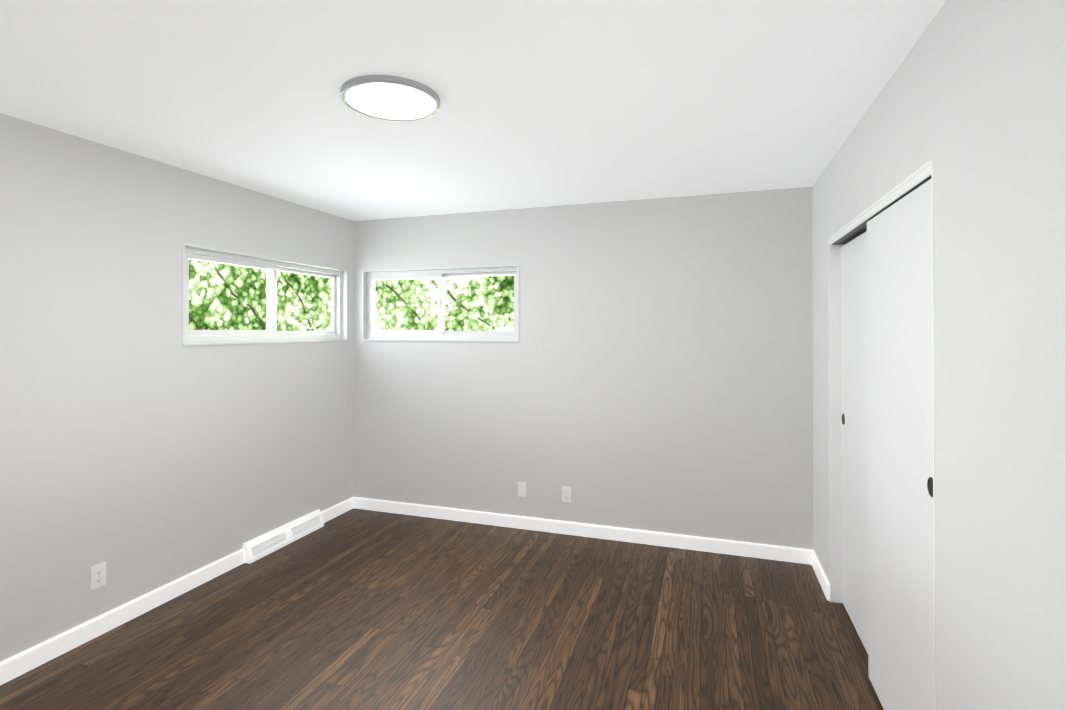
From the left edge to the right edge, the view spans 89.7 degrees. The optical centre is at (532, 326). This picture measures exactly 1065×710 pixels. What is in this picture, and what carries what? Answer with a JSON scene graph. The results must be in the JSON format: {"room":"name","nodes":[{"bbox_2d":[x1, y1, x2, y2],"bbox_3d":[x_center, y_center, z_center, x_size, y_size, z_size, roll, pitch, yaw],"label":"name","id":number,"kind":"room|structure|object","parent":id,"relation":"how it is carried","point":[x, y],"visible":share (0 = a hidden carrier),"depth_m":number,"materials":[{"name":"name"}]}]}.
{"room":"empty bedroom","nodes":[
{"label":"empty bedroom","id":0,"kind":"room"},
{"bbox_2d":[0,113,353,661],"bbox_3d":[-2.341,0.309,2.383,0.160,2.450,4.685,0,0,18],"label":"wall","id":1,"kind":"structure","parent":0,"point":[143,451],"depth_m":2.82,"materials":[{"name":"grey paint"}]},
{"bbox_2d":[90,562,105,590],"bbox_3d":[-2.158,1.244,2.664,0.007,0.115,0.070,0,0,18],"label":"electrical outlet","id":2,"kind":"object","parent":1,"relation":"attached to","point":[98,575],"visible":1,"depth_m":2.66,"materials":[{"name":"white plastic"}]},
{"bbox_2d":[0,549,243,684],"bbox_3d":[-2.412,1.484,1.881,0.014,0.092,3.383,0,0,18],"label":"baseboard","id":3,"kind":"structure","parent":1,"relation":"attached to","point":[19,664],"depth_m":2.70,"materials":[{"name":"white wood"}]},
{"bbox_2d":[182,243,347,345],"bbox_3d":[-1.839,-0.180,3.816,0.122,0.599,1.487,0,0,18],"label":"window","id":4,"kind":"structure","parent":1,"relation":"in","point":[272,266],"depth_m":3.79,"materials":[{"name":"white plastic"}]},
{"bbox_2d":[243,510,323,563],"bbox_3d":[-1.750,1.482,3.817,0.060,0.122,0.705,0,0,18],"label":"air vent","id":5,"kind":"object","parent":1,"relation":"in","point":[259,547],"visible":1,"depth_m":3.75,"materials":[{"name":"white metal"}]},
{"bbox_2d":[321,497,353,522],"bbox_3d":[-1.595,1.501,4.360,0.014,0.092,0.419,0,0,18],"label":"baseboard","id":6,"kind":"structure","parent":1,"relation":"attached to","point":[330,513],"depth_m":4.36,"materials":[{"name":"white wood"}]},
{"bbox_2d":[0,508,883,709],"bbox_3d":[-0.229,1.579,1.762,4.555,0.100,4.845,0,0,18],"label":"floor","id":7,"kind":"structure","parent":0,"point":[356,609],"depth_m":2.66,"materials":[{"name":"brown wood"}]},
{"bbox_2d":[0,0,945,220],"bbox_3d":[-0.229,-0.981,1.780,4.555,0.120,4.845,0,0,18],"label":"ceiling","id":8,"kind":"structure","parent":0,"point":[545,103],"depth_m":2.08,"materials":[{"name":"white paint"}]},
{"bbox_2d":[340,75,439,120],"bbox_3d":[-0.567,-0.906,2.151,0.388,0.023,0.388,0,0,18],"label":"ceiling light","id":9,"kind":"object","parent":8,"relation":"in","point":[389,97],"visible":1,"depth_m":2.11,"materials":[{"name":"grey plastic"}]},
{"bbox_2d":[353,187,813,549],"bbox_3d":[0.148,0.321,4.113,3.805,2.450,0.160,0,0,18],"label":"wall","id":10,"kind":"structure","parent":0,"point":[651,369],"depth_m":3.88,"materials":[{"name":"grey paint"}]},
{"bbox_2d":[361,264,518,341],"bbox_3d":[-0.761,-0.176,4.385,1.422,0.599,0.122,0,0,18],"label":"window","id":11,"kind":"structure","parent":10,"relation":"in","point":[369,331],"depth_m":4.39,"materials":[{"name":"white plastic"}]},
{"bbox_2d":[518,482,526,496],"bbox_3d":[-0.079,1.248,4.094,0.070,0.115,0.006,0,0,18],"label":"electrical outlet","id":12,"kind":"object","parent":10,"relation":"attached to","point":[522,489],"visible":1,"depth_m":4.09,"materials":[{"name":"white plastic"}]},
{"bbox_2d":[562,486,570,502],"bbox_3d":[0.253,1.253,3.984,0.070,0.115,0.007,0,0,18],"label":"duplex electrical outlet","id":13,"kind":"object","parent":10,"relation":"attached to","point":[566,494],"visible":1,"depth_m":3.98,"materials":[{"name":"white plastic"}]},
{"bbox_2d":[353,497,813,564],"bbox_3d":[0.142,1.499,4.015,3.530,0.092,0.014,0,0,18],"label":"baseboard","id":14,"kind":"structure","parent":10,"relation":"attached to","point":[761,551],"depth_m":3.90,"materials":[{"name":"white wood"}]},
{"bbox_2d":[812,0,1064,709],"bbox_3d":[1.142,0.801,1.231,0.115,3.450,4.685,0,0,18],"label":"wall","id":15,"kind":"structure","parent":0,"point":[970,99],"depth_m":1.30,"materials":[{"name":"grey paint"}]},
{"bbox_2d":[812,551,829,600],"bbox_3d":[1.735,1.494,3.230,0.014,0.092,0.481,0,0,18],"label":"baseboard","id":16,"kind":"structure","parent":15,"relation":"attached to","point":[821,577],"depth_m":3.17,"materials":[{"name":"white wood"}]},
{"bbox_2d":[841,231,867,653],"bbox_3d":[1.611,0.541,2.608,0.037,1.965,0.760,0,0,18],"label":"closet door","id":17,"kind":"structure","parent":15,"relation":"in","point":[854,461],"depth_m":2.69,"materials":[{"name":"white wood"}]},
{"bbox_2d":[828,158,935,709],"bbox_3d":[1.488,0.516,2.285,0.115,2.034,1.478,0,0,18],"label":"trim","id":18,"kind":"structure","parent":15,"relation":"attached to","point":[854,228],"depth_m":2.98,"materials":[{"name":"white wood"}]},
{"bbox_2d":[867,179,933,709],"bbox_3d":[1.355,0.531,1.966,0.037,1.975,0.760,0,0,18],"label":"closet door","id":19,"kind":"structure","parent":15,"relation":"in","point":[900,477],"depth_m":1.92,"materials":[{"name":"white wood"}]},
{"label":"outside","id":20,"kind":"structure","parent":0,"visible":0},
{"bbox_2d":[189,259,513,334],"bbox_3d":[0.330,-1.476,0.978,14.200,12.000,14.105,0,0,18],"label":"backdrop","id":21,"kind":"structure","parent":20,"point":[199,294],"depth_m":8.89,"materials":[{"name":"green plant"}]}
]}

